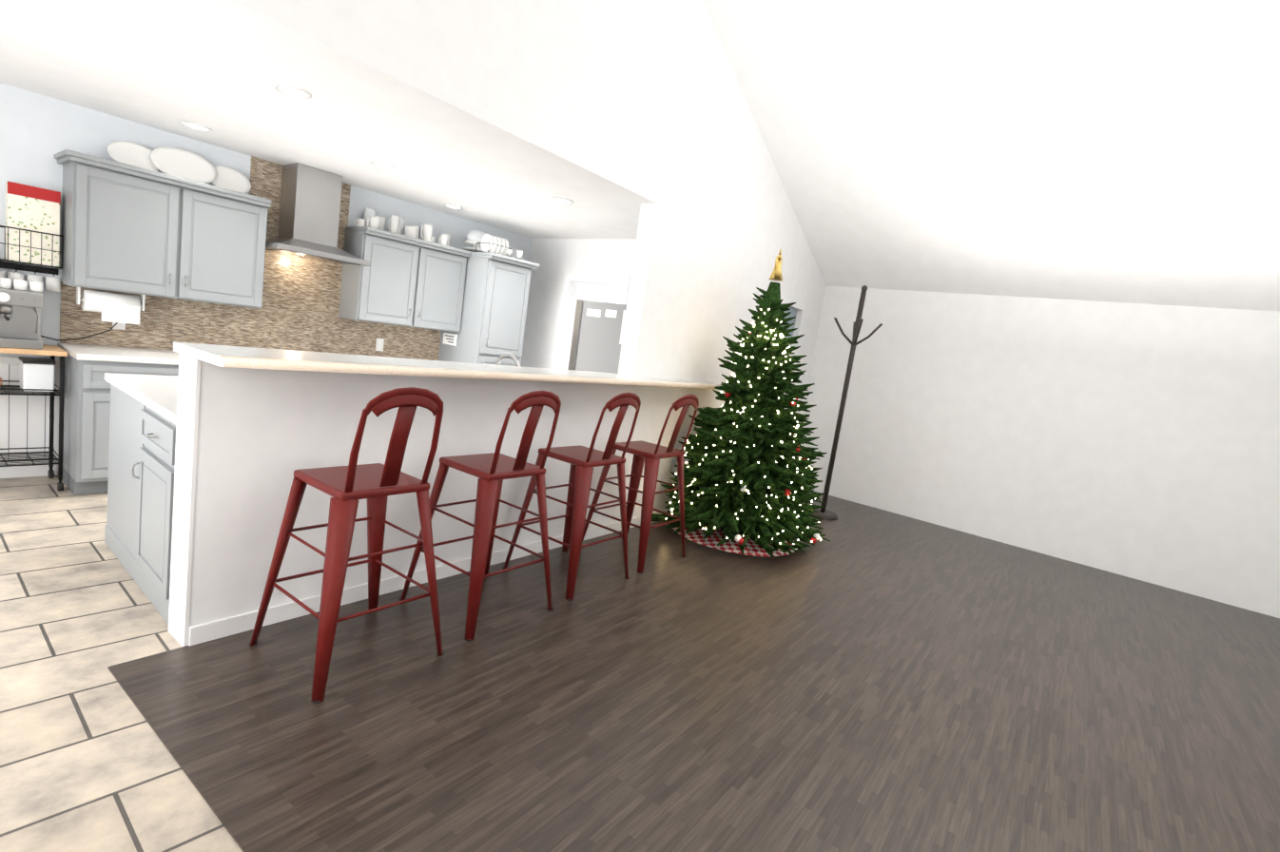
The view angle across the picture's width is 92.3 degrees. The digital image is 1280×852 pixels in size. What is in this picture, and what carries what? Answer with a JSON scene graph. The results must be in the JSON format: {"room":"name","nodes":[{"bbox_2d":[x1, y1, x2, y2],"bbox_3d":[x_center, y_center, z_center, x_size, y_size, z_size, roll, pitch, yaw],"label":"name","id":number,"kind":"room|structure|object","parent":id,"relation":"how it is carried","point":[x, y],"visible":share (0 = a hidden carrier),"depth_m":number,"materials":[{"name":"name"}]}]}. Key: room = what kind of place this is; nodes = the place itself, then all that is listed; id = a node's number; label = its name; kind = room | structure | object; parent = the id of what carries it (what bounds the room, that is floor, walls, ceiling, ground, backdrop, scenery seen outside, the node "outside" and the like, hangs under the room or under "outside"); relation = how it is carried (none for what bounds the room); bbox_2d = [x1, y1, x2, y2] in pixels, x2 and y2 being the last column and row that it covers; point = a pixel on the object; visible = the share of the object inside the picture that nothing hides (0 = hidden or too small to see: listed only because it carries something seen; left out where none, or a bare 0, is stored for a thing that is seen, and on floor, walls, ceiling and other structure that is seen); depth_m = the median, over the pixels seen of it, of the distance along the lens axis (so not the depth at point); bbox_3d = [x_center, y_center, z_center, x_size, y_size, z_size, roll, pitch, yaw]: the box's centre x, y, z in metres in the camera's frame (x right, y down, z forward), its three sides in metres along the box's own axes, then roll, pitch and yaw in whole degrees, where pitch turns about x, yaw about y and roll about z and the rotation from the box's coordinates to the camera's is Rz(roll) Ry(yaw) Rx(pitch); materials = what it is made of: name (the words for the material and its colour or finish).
{"room":"kitchen","nodes":[
{"label":"kitchen","id":0,"kind":"room"},
{"bbox_2d":[0,475,242,851],"bbox_3d":[-1.144,0.929,3.082,10.400,0.060,10.970,14,10,38],"label":"floor","id":1,"kind":"structure","parent":0,"point":[88,763],"depth_m":2.07,"materials":[{"name":"beige tile"}]},
{"bbox_2d":[0,344,67,490],"bbox_3d":[-3.921,-0.053,3.796,0.391,0.895,0.510,14,10,38],"label":"frame","id":2,"kind":"object","parent":1,"relation":"on","point":[52,351],"visible":0.98,"depth_m":3.87,"materials":[{"name":"black metal"}]},
{"bbox_2d":[0,277,43,349],"bbox_3d":[-3.801,-0.709,3.669,0.371,0.460,0.373,14,10,38],"label":"espresso machine","id":3,"kind":"object","parent":2,"relation":"on","point":[21,305],"visible":1,"depth_m":3.71,"materials":[{"name":"silver metal"}]},
{"bbox_2d":[18,356,56,391],"bbox_3d":[-3.781,-0.323,3.858,0.170,0.195,0.150,14,10,38],"label":"storage bin","id":4,"kind":"object","parent":2,"relation":"on","point":[36,373],"visible":0.96,"depth_m":3.81,"materials":[{"name":"white plastic"}]},
{"bbox_2d":[58,354,178,495],"bbox_3d":[-3.333,-0.037,4.398,0.654,0.870,1.115,14,10,38],"label":"base cabinet","id":5,"kind":"object","parent":1,"relation":"on","point":[87,407],"visible":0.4,"depth_m":3.86,"materials":[{"name":"grey paint"}]},
{"bbox_2d":[57,342,179,365],"bbox_3d":[-3.280,-0.486,4.339,0.621,0.038,1.133,14,10,38],"label":"countertop","id":6,"kind":"structure","parent":5,"relation":"on","point":[97,353],"depth_m":4.01,"materials":[{"name":"stone"}]},
{"bbox_2d":[104,384,176,624],"bbox_3d":[-2.188,0.306,3.075,1.176,0.870,0.612,14,10,38],"label":"base cabinet west leg","id":7,"kind":"object","parent":1,"relation":"on","point":[142,451],"visible":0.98,"depth_m":2.77,"materials":[{"name":"grey paint"}]},
{"bbox_2d":[104,372,178,425],"bbox_3d":[-2.119,-0.144,3.039,1.201,0.038,0.592,14,10,38],"label":"countertop leg","id":8,"kind":"structure","parent":7,"relation":"on","point":[157,394],"depth_m":2.91,"materials":[{"name":"stone"}]},
{"bbox_2d":[438,252,539,366],"bbox_3d":[-1.611,-0.666,6.306,0.723,2.085,0.575,14,10,38],"label":"pantry cabinet","id":9,"kind":"object","parent":1,"relation":"on","point":[494,303],"visible":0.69,"depth_m":5.97,"materials":[{"name":"grey paint"}]},
{"bbox_2d":[442,332,457,346],"bbox_3d":[-1.904,-0.869,6.157,0.220,0.110,0.014,14,10,38],"label":"sign","id":10,"kind":"object","parent":9,"relation":"attached to","point":[450,339],"visible":0.96,"depth_m":6.14,"materials":[{"name":"white paper"}]},
{"bbox_2d":[475,233,512,256],"bbox_3d":[-1.410,-1.747,5.961,0.206,0.180,0.275,14,10,38],"label":"dish rack","id":11,"kind":"object","parent":9,"relation":"on","point":[489,243],"visible":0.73,"depth_m":5.92,"materials":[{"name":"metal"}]},
{"bbox_2d":[567,299,626,373],"bbox_3d":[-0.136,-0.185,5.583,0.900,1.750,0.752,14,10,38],"label":"door","id":12,"kind":"structure","parent":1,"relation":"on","point":[597,336],"depth_m":5.29,"materials":[{"name":"white wood"}]},
{"bbox_3d":[-1.041,0.324,4.168,0.610,0.870,2.410,13,9,35],"label":"base cabinet","id":13,"kind":"object","parent":1,"relation":"on","visible":0},
{"bbox_3d":[-0.988,-0.129,4.116,0.640,0.042,2.410,13,9,35],"label":"sink","id":14,"kind":"object","parent":13,"relation":"in","visible":0},
{"bbox_2d":[495,352,520,366],"bbox_3d":[-0.834,-0.293,3.991,0.240,0.357,0.132,13,9,35],"label":"gooseneck faucet","id":15,"kind":"object","parent":14,"relation":"on","point":[505,355],"visible":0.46,"depth_m":3.93,"materials":[{"name":"silver metal"}]},
{"bbox_2d":[0,82,532,359],"bbox_3d":[-4.051,-0.869,3.871,0.120,2.440,8.620,14,10,38],"label":"wall","id":16,"kind":"structure","parent":0,"point":[38,131],"depth_m":4.02,"materials":[{"name":"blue paint"}]},
{"bbox_2d":[0,355,59,478],"bbox_3d":[-4.119,-0.050,3.922,0.028,0.800,0.610,14,10,38],"label":"wall","id":17,"kind":"structure","parent":16,"relation":"attached to","point":[24,421],"depth_m":4.04,"materials":[{"name":"white"}]},
{"bbox_2d":[0,225,63,291],"bbox_3d":[-3.924,-1.042,3.747,0.158,0.359,0.594,14,10,38],"label":"wall shelf","id":18,"kind":"object","parent":16,"relation":"attached to","point":[52,283],"visible":0.73,"depth_m":3.88,"materials":[{"name":"black metal"}]},
{"bbox_2d":[5,181,60,267],"bbox_3d":[-3.795,-1.254,3.847,0.092,0.466,0.235,14,10,38],"label":"picture","id":19,"kind":"object","parent":18,"relation":"on","point":[29,207],"visible":0.94,"depth_m":3.81,"materials":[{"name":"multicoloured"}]},
{"bbox_2d":[53,149,271,309],"bbox_3d":[-3.280,-1.305,4.279,0.393,0.805,1.125,14,10,38],"label":"upper cabinet","id":20,"kind":"object","parent":16,"relation":"attached to","point":[128,228],"visible":1,"depth_m":4.11,"materials":[{"name":"grey paint"}]},
{"bbox_2d":[76,286,145,324],"bbox_3d":[-3.535,-0.804,4.112,0.137,0.205,0.344,14,10,38],"label":"paper towel holder","id":21,"kind":"object","parent":20,"relation":"attached to","point":[115,307],"visible":0.88,"depth_m":4.07,"materials":[{"name":"white paper"}]},
{"bbox_2d":[59,155,440,360],"bbox_3d":[-2.862,-1.327,5.114,0.008,1.535,2.860,14,10,38],"label":"backsplash","id":22,"kind":"structure","parent":16,"relation":"attached to","point":[299,310],"depth_m":5.01,"materials":[{"name":"beige tile"}]},
{"bbox_2d":[40,322,125,340],"bbox_3d":[-3.753,-0.646,4.150,0.066,0.151,0.421,14,10,38],"label":"power cord","id":23,"kind":"object","parent":22,"relation":"attached to","point":[122,326],"depth_m":4.25,"materials":[{"name":"black"}]},
{"bbox_2d":[265,162,369,266],"bbox_3d":[-2.598,-1.695,4.920,0.490,0.683,0.710,14,10,38],"label":"range hood","id":24,"kind":"object","parent":22,"relation":"attached to","point":[309,212],"visible":0.85,"depth_m":4.86,"materials":[{"name":"silver metal"}]},
{"bbox_2d":[375,337,384,350],"bbox_3d":[-2.449,-0.765,5.750,0.066,0.115,0.070,14,10,38],"label":"outlet","id":25,"kind":"object","parent":22,"relation":"attached to","point":[379,341],"depth_m":5.79,"materials":[{"name":"white plastic"}]},
{"bbox_2d":[338,226,470,332],"bbox_3d":[-2.151,-1.323,5.691,0.393,0.785,1.030,14,10,38],"label":"upper cabinet","id":26,"kind":"object","parent":16,"relation":"attached to","point":[405,281],"visible":1,"depth_m":5.48,"materials":[{"name":"grey paint"}]},
{"bbox_2d":[354,207,523,259],"bbox_3d":[-1.843,-1.815,5.791,0.517,0.242,1.526,14,10,38],"label":"dishes","id":27,"kind":"object","parent":26,"relation":"on","point":[422,231],"visible":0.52,"depth_m":5.71,"materials":[{"name":"white ceramic"}]},
{"bbox_2d":[0,0,656,239],"bbox_3d":[-3.110,-1.885,2.883,3.598,0.080,9.300,13,9,35],"label":"ceiling","id":28,"kind":"structure","parent":0,"point":[219,67],"depth_m":3.40,"materials":[{"name":"paint"}]},
{"bbox_2d":[180,120,212,132],"bbox_3d":[-2.912,-1.966,4.039,0.168,0.009,0.168,10,8,11],"label":"recessed light","id":29,"kind":"object","parent":28,"relation":"in","point":[191,125],"depth_m":4.03,"materials":[{"name":"white"}]},
{"bbox_2d":[272,82,311,98],"bbox_3d":[-1.726,-1.663,3.055,0.168,0.009,0.168,12,9,29],"label":"recessed light","id":30,"kind":"object","parent":28,"relation":"in","point":[292,90],"depth_m":3.05,"materials":[{"name":"white"}]},
{"bbox_2d":[370,161,396,170],"bbox_3d":[-1.827,-1.857,4.389,0.168,0.009,0.168,12,9,29],"label":"recessed light","id":31,"kind":"object","parent":28,"relation":"in","point":[381,164],"depth_m":4.38,"materials":[{"name":"white"}]},
{"bbox_2d":[443,203,463,209],"bbox_3d":[-1.706,-2.006,5.622,0.168,0.009,0.168,12,9,29],"label":"recessed light","id":32,"kind":"object","parent":28,"relation":"in","point":[446,204],"depth_m":5.61,"materials":[{"name":"white"}]},
{"bbox_2d":[551,197,573,204],"bbox_3d":[-0.590,-1.722,4.708,0.168,0.009,0.168,10,8,11],"label":"recessed light","id":33,"kind":"object","parent":28,"relation":"in","point":[558,200],"depth_m":4.71,"materials":[{"name":"white"}]},
{"bbox_2d":[168,0,826,646],"bbox_3d":[-1.093,-1.701,2.761,0.176,5.200,11.450,13,9,35],"label":"wall","id":34,"kind":"structure","parent":0,"point":[644,97],"depth_m":3.48,"materials":[{"name":"white paint"}]},
{"bbox_2d":[188,508,671,645],"bbox_3d":[0.036,0.764,5.015,0.014,0.085,6.300,14,9,35],"label":"baseboard","id":35,"kind":"structure","parent":34,"relation":"attached to","point":[203,632],"depth_m":3.00,"materials":[{"name":"white wood"}]},
{"bbox_2d":[173,341,721,389],"bbox_3d":[-0.456,-0.316,3.887,0.478,0.036,4.010,13,9,35],"label":"raised bar","id":36,"kind":"object","parent":34,"relation":"on","point":[234,357],"visible":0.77,"depth_m":2.79,"materials":[{"name":"stone"}]},
{"bbox_2d":[780,296,805,355],"bbox_3d":[1.456,-1.058,6.456,0.085,0.560,1.050,13,9,35],"label":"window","id":37,"kind":"structure","parent":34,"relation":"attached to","point":[800,306],"depth_m":6.77,"materials":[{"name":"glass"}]},
{"bbox_2d":[520,238,636,368],"bbox_3d":[-0.444,-0.696,6.430,2.595,2.440,0.120,14,10,38],"label":"wall","id":38,"kind":"structure","parent":0,"point":[555,260],"depth_m":6.74,"materials":[{"name":"white paint"}]},
{"bbox_2d":[553,271,630,369],"bbox_3d":[-0.557,-0.542,6.512,0.910,2.085,0.140,14,10,38],"label":"door frame","id":39,"kind":"structure","parent":38,"relation":"attached to","point":[572,291],"depth_m":6.62,"materials":[{"name":"white wood"}]},
{"bbox_2d":[578,282,621,303],"bbox_3d":[-0.038,-0.757,7.129,2.300,2.490,1.480,14,10,38],"label":"wall","id":40,"kind":"structure","parent":0,"point":[602,293],"depth_m":7.94,"materials":[{"name":"white paint"}]},
{"bbox_2d":[107,490,1279,851],"bbox_3d":[1.879,1.242,3.733,4.596,0.006,6.850,13,9,35],"label":"floor","id":41,"kind":"structure","parent":0,"point":[868,679],"depth_m":2.54,"materials":[{"name":"brown wood"}]},
{"bbox_2d":[249,387,444,703],"bbox_3d":[-1.151,0.377,2.529,0.562,1.172,0.562,13,9,35],"label":"bar stool","id":42,"kind":"object","parent":41,"relation":"on","point":[376,485],"visible":1,"depth_m":2.39,"materials":[{"name":"red metal"}]},
{"bbox_2d":[399,390,561,641],"bbox_3d":[-0.758,0.355,3.108,0.562,1.172,0.562,13,9,35],"label":"bar stool","id":43,"kind":"object","parent":41,"relation":"on","point":[492,471],"visible":1,"depth_m":2.95,"materials":[{"name":"red metal"}]},
{"bbox_2d":[502,392,640,601],"bbox_3d":[-0.365,0.334,3.688,0.562,1.172,0.562,13,9,35],"label":"bar stool","id":44,"kind":"object","parent":41,"relation":"on","point":[583,460],"visible":0.98,"depth_m":3.54,"materials":[{"name":"red metal"}]},
{"bbox_2d":[581,394,698,573],"bbox_3d":[0.026,0.317,4.231,0.562,1.172,0.562,13,9,35],"label":"bar stool","id":45,"kind":"object","parent":41,"relation":"on","point":[649,455],"visible":0.85,"depth_m":4.11,"materials":[{"name":"red metal"}]},
{"bbox_2d":[672,525,797,556],"bbox_3d":[0.781,0.870,5.135,1.070,0.044,1.070,13,9,35],"label":"tree skirt","id":46,"kind":"object","parent":41,"relation":"on","point":[716,537],"visible":0.25,"depth_m":4.76,"materials":[{"name":"fabric"}]},
{"bbox_2d":[651,248,830,557],"bbox_3d":[1.048,-0.224,4.905,1.252,2.340,1.511,13,9,35],"label":"tree","id":47,"kind":"object","parent":41,"relation":"on","point":[748,473],"visible":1,"depth_m":4.73,"materials":[{"name":"green plant"}]},
{"bbox_2d":[809,285,882,520],"bbox_3d":[1.998,-0.223,6.059,0.337,2.300,0.337,3,9,-36],"label":"coat stand","id":48,"kind":"object","parent":41,"relation":"on","point":[824,513],"visible":0.96,"depth_m":6.04,"materials":[{"name":"grey"}]},
{"bbox_2d":[703,0,1279,310],"bbox_3d":[1.571,-2.045,2.118,6.600,2.104,9.052,14,10,38],"label":"ceiling","id":49,"kind":"structure","parent":0,"point":[1115,150],"depth_m":4.42,"materials":[{"name":"paint"}]},
{"bbox_2d":[798,286,1279,618],"bbox_3d":[4.133,-0.094,5.786,6.400,2.720,0.120,14,10,38],"label":"wall","id":50,"kind":"structure","parent":0,"point":[1139,441],"depth_m":5.77,"materials":[{"name":"white paint"}]}
]}

